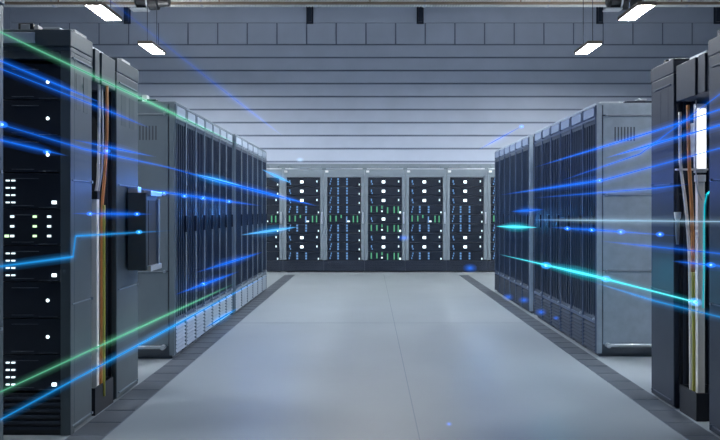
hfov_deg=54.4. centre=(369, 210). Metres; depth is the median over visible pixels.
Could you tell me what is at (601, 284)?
light streak
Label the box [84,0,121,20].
hanging lamp
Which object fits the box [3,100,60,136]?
server
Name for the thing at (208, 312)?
vent grille
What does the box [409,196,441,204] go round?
server
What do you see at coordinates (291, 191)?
server
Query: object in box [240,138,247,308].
tall cabinet
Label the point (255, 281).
vent grille
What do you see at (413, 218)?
server
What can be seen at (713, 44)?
tall cabinet
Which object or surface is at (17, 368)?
server
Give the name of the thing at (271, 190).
server
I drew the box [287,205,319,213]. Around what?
server
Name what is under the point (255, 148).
tall cabinet
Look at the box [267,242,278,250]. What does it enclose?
server
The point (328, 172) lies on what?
rack
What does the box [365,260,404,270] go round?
grille
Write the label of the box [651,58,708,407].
tall cabinet
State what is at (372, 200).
server
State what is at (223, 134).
tall cabinet
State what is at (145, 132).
vent
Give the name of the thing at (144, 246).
control box
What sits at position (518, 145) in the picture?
tall cabinet
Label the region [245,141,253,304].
tall cabinet
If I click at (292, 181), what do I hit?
server
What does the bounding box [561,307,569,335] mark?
vent grille
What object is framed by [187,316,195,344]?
vent grille
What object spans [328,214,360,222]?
server
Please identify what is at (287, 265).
grille
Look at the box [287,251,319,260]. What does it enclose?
server
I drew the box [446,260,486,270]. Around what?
grille
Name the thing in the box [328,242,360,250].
server
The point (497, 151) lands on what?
tall cabinet
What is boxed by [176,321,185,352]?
vent
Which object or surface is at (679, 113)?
cable
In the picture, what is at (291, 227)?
light streak
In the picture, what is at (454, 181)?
server
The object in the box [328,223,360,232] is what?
server
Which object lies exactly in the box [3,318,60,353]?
server
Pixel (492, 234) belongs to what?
server
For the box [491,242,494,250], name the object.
server
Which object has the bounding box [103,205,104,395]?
cable
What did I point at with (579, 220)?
light streak
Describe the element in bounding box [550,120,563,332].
tall cabinet
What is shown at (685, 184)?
light streak
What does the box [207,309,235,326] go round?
light streak
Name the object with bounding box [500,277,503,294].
vent grille
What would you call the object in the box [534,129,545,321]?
tall cabinet
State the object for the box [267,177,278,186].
server
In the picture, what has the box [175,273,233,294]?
light streak
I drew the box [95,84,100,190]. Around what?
cable
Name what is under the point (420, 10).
wall bracket
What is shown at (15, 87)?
server
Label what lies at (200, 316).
vent grille
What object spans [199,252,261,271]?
light streak
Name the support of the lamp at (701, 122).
attached to the tall cabinet at (670, 324)
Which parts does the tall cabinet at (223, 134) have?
label plate, door, trim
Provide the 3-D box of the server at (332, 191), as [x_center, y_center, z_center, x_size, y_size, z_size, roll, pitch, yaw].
[-0.507,-0.391,14.036,0.654,0.174,0.558,0,0,0]
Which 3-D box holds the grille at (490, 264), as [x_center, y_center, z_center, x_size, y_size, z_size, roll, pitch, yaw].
[2.704,1.079,14.210,0.799,0.202,0.920,0,0,0]
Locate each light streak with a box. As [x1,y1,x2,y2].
[0,32,234,142]
[0,61,141,124]
[0,123,178,169]
[0,231,155,266]
[0,278,261,419]
[0,285,230,391]
[72,213,137,214]
[123,186,258,205]
[155,164,307,203]
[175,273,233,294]
[195,174,239,185]
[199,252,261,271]
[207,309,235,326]
[243,227,294,234]
[264,170,287,181]
[497,226,536,227]
[503,94,719,194]
[504,255,697,303]
[540,184,685,197]
[553,220,719,235]
[601,284,718,316]
[604,241,719,253]
[702,191,708,307]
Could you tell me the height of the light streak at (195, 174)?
0.112 m
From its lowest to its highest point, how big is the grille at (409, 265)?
0.202 m
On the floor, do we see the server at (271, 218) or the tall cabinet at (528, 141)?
the tall cabinet at (528, 141)
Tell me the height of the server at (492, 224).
0.174 m
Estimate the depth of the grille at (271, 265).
13.76 m
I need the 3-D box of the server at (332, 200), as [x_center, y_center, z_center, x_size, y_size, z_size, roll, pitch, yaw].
[-0.507,-0.208,14.036,0.654,0.174,0.558,0,0,0]
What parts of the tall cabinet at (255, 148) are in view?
door, label plate, trim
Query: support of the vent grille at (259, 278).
attached to the tall cabinet at (260, 273)
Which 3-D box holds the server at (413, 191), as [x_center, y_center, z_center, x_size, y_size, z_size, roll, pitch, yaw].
[1.099,-0.391,14.036,0.654,0.174,0.558,0,0,0]
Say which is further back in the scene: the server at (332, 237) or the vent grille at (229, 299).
the server at (332, 237)
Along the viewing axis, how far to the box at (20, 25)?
3.78 m
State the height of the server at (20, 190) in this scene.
0.191 m
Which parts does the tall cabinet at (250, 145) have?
door, label plate, trim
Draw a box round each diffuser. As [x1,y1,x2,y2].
[87,5,119,19]
[140,44,163,53]
[576,44,599,53]
[620,5,652,19]
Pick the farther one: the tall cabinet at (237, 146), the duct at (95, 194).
the tall cabinet at (237, 146)
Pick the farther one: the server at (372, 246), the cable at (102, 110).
the server at (372, 246)
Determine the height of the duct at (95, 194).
1.304 m
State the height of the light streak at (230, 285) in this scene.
0.098 m
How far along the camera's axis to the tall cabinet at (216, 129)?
7.19 m
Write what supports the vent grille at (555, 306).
attached to the tall cabinet at (555, 127)
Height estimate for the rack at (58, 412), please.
2.170 m
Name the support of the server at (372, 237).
in the rack at (369, 172)
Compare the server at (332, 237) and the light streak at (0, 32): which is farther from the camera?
the server at (332, 237)
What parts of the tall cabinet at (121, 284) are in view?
gap panel, rail, rail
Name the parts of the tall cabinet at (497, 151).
door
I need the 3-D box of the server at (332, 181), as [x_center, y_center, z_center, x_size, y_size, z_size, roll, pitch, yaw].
[-0.507,-0.573,14.036,0.654,0.174,0.558,0,0,0]
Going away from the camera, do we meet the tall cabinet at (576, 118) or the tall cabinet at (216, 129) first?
the tall cabinet at (576, 118)
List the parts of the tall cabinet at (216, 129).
label plate, door, trim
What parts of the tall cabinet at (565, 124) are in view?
label plate, door, door handle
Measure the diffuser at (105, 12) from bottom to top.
0.008 m
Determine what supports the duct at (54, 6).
hanging from the ceiling
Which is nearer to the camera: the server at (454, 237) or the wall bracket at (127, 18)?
the server at (454, 237)
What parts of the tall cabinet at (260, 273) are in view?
door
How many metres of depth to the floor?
5.08 m
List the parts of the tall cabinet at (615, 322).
label plate, trim, door, door handle, seam rail, seam rail, seam rail, rail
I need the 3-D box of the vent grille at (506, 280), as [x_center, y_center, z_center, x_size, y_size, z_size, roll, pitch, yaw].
[1.867,1.050,9.491,0.026,0.240,0.324,0,0,0]
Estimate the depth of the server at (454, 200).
13.76 m
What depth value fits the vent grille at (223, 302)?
7.52 m
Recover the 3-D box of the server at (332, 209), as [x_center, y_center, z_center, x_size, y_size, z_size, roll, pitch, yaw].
[-0.507,-0.026,14.036,0.654,0.174,0.558,0,0,0]
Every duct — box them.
[2,0,719,7]
[92,191,99,387]
[694,175,705,392]
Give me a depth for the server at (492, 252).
13.76 m
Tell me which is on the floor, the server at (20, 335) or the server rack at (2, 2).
the server rack at (2, 2)
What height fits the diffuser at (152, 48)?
0.008 m
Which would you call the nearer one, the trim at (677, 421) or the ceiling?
the trim at (677, 421)
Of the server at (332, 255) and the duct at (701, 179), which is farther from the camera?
the server at (332, 255)
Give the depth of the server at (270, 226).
13.76 m
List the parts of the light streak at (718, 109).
light streak, light streak, light streak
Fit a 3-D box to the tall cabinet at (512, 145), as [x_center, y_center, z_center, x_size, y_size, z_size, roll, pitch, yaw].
[2.376,0.155,9.119,1.068,2.090,0.368,0,0,0]
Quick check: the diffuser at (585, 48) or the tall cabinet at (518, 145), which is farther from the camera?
the diffuser at (585, 48)
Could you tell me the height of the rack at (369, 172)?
2.065 m
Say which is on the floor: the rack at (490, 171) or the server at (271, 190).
the rack at (490, 171)
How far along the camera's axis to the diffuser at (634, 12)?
10.58 m
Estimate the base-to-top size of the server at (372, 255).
0.174 m
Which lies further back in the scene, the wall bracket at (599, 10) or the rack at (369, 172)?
the wall bracket at (599, 10)
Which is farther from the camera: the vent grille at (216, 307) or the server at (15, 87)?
the vent grille at (216, 307)
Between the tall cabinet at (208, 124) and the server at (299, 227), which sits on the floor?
the tall cabinet at (208, 124)
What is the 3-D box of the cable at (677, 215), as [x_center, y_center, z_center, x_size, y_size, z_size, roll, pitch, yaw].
[1.801,-0.214,4.100,0.040,0.820,0.040,0,0,0]
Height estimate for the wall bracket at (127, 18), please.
0.460 m
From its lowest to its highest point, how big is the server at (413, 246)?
0.174 m
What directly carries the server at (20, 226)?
in the rack at (58, 412)
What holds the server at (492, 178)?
in the rack at (490, 171)
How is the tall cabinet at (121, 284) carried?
on the floor
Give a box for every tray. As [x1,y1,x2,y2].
[623,99,651,102]
[623,101,651,102]
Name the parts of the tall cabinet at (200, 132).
label plate, trim, door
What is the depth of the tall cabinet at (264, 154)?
10.30 m
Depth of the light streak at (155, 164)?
4.67 m
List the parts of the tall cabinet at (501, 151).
trim, door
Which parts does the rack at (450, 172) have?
rail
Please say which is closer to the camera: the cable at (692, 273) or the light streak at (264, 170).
the cable at (692, 273)
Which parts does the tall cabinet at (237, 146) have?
panel, trim, door, label plate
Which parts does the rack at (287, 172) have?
rail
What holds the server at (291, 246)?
in the rack at (287, 172)
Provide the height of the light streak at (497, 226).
0.130 m
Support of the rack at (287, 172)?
on the floor
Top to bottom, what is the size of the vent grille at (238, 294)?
0.240 m
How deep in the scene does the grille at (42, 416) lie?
3.75 m
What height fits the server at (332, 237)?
0.174 m
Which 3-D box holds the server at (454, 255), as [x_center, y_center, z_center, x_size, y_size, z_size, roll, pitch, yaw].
[1.901,0.887,14.036,0.654,0.174,0.558,0,0,0]
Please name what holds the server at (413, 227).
in the rack at (409, 172)
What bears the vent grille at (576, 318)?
attached to the tall cabinet at (576, 118)
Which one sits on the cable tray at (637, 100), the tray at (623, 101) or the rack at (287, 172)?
the tray at (623, 101)
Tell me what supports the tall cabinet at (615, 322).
on the floor
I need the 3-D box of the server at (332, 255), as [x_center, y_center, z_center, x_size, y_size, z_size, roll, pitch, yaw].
[-0.507,0.887,14.036,0.654,0.174,0.558,0,0,0]
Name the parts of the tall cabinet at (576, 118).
trim, label plate, door, door handle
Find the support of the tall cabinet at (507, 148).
on the floor
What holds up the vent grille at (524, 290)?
attached to the tall cabinet at (528, 141)
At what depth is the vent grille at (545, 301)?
7.39 m
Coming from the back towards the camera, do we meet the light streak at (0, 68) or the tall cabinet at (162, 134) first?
the tall cabinet at (162, 134)
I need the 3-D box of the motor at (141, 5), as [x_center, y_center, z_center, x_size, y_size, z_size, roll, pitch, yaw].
[-4.250,-4.587,13.580,0.720,1.426,0.360,0,0,0]
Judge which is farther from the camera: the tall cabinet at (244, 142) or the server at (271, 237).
the server at (271, 237)
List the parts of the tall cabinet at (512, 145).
label plate, door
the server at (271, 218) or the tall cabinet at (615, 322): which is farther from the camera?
the server at (271, 218)
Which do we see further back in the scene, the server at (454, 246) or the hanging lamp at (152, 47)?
the server at (454, 246)
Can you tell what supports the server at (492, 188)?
in the rack at (490, 171)
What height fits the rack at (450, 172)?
2.065 m
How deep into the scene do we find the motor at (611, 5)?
13.46 m
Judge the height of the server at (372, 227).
0.174 m
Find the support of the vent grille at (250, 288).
attached to the tall cabinet at (250, 145)
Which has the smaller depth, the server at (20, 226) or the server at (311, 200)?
the server at (20, 226)
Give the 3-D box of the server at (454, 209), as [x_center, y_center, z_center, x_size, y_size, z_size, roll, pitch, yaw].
[1.901,-0.026,14.036,0.654,0.174,0.558,0,0,0]
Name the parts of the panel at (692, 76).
bridge panel, bridge panel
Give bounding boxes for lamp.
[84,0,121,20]
[138,0,165,53]
[574,0,601,53]
[618,0,655,20]
[675,104,708,172]
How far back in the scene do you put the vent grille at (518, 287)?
8.74 m
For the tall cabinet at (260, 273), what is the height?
2.090 m
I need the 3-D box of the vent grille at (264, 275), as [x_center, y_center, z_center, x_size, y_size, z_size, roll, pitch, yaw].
[-1.562,1.050,10.298,0.026,0.240,0.355,0,0,0]
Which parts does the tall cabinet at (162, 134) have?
top rail, seam rail, seam rail, rail, door, label plate, trim, door handle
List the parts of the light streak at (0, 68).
light streak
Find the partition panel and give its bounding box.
[267,164,494,168]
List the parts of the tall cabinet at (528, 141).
label plate, trim, door, panel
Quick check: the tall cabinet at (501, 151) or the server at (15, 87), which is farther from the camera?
the tall cabinet at (501, 151)
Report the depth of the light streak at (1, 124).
3.52 m
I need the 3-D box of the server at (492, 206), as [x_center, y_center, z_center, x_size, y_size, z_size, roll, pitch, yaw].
[2.704,-0.026,14.036,0.654,0.174,0.558,0,0,0]
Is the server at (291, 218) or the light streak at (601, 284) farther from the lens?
the server at (291, 218)
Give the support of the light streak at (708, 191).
attached to the tall cabinet at (713, 44)
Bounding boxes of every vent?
[139,126,156,139]
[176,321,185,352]
[583,319,594,350]
[614,127,634,140]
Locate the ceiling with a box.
[10,6,719,163]
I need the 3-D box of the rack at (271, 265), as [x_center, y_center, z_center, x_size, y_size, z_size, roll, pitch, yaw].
[-2.114,0.147,14.210,0.799,2.065,0.980,0,0,0]
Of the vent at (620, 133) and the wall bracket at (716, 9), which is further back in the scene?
the wall bracket at (716, 9)
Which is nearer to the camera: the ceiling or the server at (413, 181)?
the server at (413, 181)
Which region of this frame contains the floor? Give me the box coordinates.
[3,271,719,439]
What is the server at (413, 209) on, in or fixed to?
in the rack at (409, 172)
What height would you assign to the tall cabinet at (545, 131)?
2.090 m
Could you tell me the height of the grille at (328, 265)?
0.202 m
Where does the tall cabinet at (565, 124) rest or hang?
on the floor
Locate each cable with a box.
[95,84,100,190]
[98,86,103,190]
[100,86,108,383]
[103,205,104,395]
[674,104,680,243]
[678,112,691,389]
[686,105,694,271]
[691,272,695,391]
[694,100,702,199]
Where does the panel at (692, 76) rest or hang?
attached to the tall cabinet at (670, 324)
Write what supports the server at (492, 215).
in the rack at (490, 171)
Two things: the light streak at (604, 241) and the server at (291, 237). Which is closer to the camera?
the light streak at (604, 241)
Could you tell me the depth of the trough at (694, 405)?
4.03 m
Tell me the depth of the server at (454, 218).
13.76 m
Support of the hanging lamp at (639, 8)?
hanging from the ceiling
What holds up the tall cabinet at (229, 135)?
on the floor
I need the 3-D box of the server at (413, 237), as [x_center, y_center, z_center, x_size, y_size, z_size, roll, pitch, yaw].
[1.099,0.522,14.036,0.654,0.174,0.558,0,0,0]
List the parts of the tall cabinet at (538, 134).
trim, label plate, door, door handle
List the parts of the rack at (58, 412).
label plate, rail, rail, rail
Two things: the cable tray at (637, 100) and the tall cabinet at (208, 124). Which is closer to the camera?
the cable tray at (637, 100)
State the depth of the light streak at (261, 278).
4.04 m
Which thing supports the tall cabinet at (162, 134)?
on the floor
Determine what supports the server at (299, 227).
in the rack at (287, 172)
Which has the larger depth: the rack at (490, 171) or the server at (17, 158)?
the rack at (490, 171)
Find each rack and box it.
[3,29,92,434]
[267,166,282,270]
[283,166,323,270]
[324,166,364,270]
[365,166,404,270]
[405,166,445,270]
[446,166,486,270]
[487,166,494,270]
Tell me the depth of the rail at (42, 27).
3.79 m
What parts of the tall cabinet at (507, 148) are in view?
trim, door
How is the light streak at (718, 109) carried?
attached to the tall cabinet at (615, 322)
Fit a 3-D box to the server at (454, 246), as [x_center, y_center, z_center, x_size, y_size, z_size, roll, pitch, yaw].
[1.901,0.704,14.036,0.654,0.174,0.558,0,0,0]
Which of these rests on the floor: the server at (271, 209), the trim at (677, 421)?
the trim at (677, 421)
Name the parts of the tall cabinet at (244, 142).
label plate, door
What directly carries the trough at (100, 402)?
on the floor
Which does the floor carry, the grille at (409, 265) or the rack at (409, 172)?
the rack at (409, 172)
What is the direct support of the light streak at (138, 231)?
attached to the server rack at (2, 2)
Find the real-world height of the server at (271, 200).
0.174 m
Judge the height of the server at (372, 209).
0.174 m
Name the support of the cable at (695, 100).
hanging from the panel at (692, 76)
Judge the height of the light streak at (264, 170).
0.175 m
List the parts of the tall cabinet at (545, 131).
trim, label plate, door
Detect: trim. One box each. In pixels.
[65,275,293,439]
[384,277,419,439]
[460,275,719,439]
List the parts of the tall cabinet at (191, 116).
label plate, door, trim, door handle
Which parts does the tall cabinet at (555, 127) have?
trim, label plate, door, door handle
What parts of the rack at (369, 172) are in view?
rail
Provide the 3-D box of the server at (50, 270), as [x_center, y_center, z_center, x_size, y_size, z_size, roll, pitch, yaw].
[-1.900,0.281,3.868,0.486,0.191,0.248,0,0,0]
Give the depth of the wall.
15.79 m
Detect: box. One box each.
[18,23,41,28]
[128,187,161,270]
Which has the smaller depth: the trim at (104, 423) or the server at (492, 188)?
the trim at (104, 423)
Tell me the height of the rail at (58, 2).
1.189 m
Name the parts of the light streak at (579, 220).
light streak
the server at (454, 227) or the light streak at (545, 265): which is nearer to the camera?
the light streak at (545, 265)
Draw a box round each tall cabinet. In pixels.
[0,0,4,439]
[92,57,138,399]
[138,95,186,357]
[182,108,196,349]
[192,113,204,342]
[201,118,212,335]
[209,122,220,329]
[216,127,226,324]
[223,130,232,319]
[229,134,242,314]
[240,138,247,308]
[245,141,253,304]
[250,144,258,300]
[256,147,262,296]
[260,150,266,293]
[495,149,501,293]
[499,147,506,297]
[504,144,512,300]
[510,141,518,304]
[515,139,524,308]
[522,135,533,312]
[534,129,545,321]
[542,125,553,326]
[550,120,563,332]
[560,115,574,339]
[571,109,586,347]
[582,103,651,355]
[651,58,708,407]
[708,35,719,435]
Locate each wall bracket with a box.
[124,7,130,23]
[306,6,312,23]
[417,7,423,23]
[596,7,602,23]
[714,7,719,23]
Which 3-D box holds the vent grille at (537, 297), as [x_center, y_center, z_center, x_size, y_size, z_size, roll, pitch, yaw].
[1.867,1.050,7.740,0.026,0.240,0.312,0,0,0]
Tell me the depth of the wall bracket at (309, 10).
15.92 m
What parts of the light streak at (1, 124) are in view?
light streak, light streak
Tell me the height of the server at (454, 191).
0.174 m
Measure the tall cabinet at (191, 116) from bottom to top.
2.090 m
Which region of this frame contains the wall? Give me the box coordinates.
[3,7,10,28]
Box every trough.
[92,377,112,415]
[680,384,708,421]
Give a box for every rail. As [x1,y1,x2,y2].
[4,0,719,4]
[42,27,61,28]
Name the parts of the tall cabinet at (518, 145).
trim, label plate, door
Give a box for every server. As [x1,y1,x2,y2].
[3,64,60,99]
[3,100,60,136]
[3,137,60,172]
[3,173,60,208]
[3,209,60,244]
[3,245,60,280]
[3,281,60,317]
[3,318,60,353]
[3,354,60,389]
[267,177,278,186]
[267,187,278,195]
[267,196,278,204]
[267,205,278,213]
[267,214,278,222]
[267,223,278,232]
[267,233,278,241]
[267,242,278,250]
[267,251,278,260]
[287,177,319,186]
[287,187,319,195]
[287,196,319,204]
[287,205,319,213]
[287,214,319,222]
[287,223,319,232]
[287,233,319,241]
[287,242,319,250]
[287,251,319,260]
[328,177,360,186]
[328,187,360,195]
[328,196,360,204]
[328,205,360,213]
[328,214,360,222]
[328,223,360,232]
[328,233,360,241]
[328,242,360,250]
[328,251,360,260]
[368,177,401,186]
[368,187,401,195]
[368,196,401,204]
[368,205,401,213]
[368,214,401,222]
[368,223,401,232]
[368,233,401,241]
[368,242,401,250]
[368,251,401,260]
[409,177,441,186]
[409,187,441,195]
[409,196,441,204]
[409,205,441,213]
[409,214,441,222]
[409,223,441,232]
[409,233,441,241]
[409,242,441,250]
[409,251,441,260]
[450,177,482,186]
[450,187,482,195]
[450,196,482,204]
[450,205,482,213]
[450,214,482,222]
[450,223,482,232]
[450,233,482,241]
[450,242,482,250]
[450,251,482,260]
[491,177,494,186]
[491,187,494,195]
[491,196,494,204]
[491,205,494,213]
[491,214,494,222]
[491,223,494,232]
[491,233,494,241]
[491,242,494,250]
[491,251,494,260]
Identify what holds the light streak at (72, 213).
attached to the control box at (144, 246)
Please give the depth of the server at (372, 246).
13.76 m
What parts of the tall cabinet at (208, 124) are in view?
label plate, door, trim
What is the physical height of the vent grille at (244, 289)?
0.240 m
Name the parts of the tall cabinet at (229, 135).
label plate, door, trim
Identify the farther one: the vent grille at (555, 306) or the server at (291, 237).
the server at (291, 237)
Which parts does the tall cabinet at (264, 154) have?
trim, door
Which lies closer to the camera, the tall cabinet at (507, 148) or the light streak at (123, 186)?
the light streak at (123, 186)
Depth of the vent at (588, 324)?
5.94 m
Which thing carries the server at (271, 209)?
in the rack at (271, 265)
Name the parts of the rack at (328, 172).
rail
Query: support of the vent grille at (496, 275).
attached to the tall cabinet at (497, 151)
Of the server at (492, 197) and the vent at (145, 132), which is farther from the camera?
the server at (492, 197)
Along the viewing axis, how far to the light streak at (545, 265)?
5.16 m
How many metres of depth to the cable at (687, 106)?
4.04 m
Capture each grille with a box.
[3,390,60,434]
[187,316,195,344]
[197,310,203,337]
[205,305,211,331]
[213,301,219,325]
[220,297,225,320]
[227,293,231,315]
[236,289,241,310]
[242,286,247,305]
[248,282,252,301]
[253,279,257,297]
[258,277,261,293]
[263,274,265,290]
[267,260,282,270]
[283,260,323,270]
[324,258,364,270]
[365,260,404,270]
[405,259,445,270]
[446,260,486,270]
[487,260,494,270]
[495,274,498,290]
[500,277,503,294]
[505,279,508,297]
[510,282,514,300]
[516,285,521,305]
[522,288,527,309]
[534,294,541,317]
[542,298,549,322]
[551,302,559,329]
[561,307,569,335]
[571,313,581,342]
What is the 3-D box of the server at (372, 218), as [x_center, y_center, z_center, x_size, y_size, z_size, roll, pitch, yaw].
[0.295,0.157,14.036,0.654,0.174,0.558,0,0,0]
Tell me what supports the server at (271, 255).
on the rack at (271, 265)
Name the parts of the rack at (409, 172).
rail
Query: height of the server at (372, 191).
0.174 m
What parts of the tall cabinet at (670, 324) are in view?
rail, rail, gap panel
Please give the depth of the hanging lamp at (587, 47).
12.85 m
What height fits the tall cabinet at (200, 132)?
2.090 m
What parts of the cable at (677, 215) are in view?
cord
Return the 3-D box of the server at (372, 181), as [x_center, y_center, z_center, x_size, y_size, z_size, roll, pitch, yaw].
[0.295,-0.573,14.036,0.654,0.174,0.558,0,0,0]
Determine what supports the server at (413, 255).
on the rack at (409, 172)

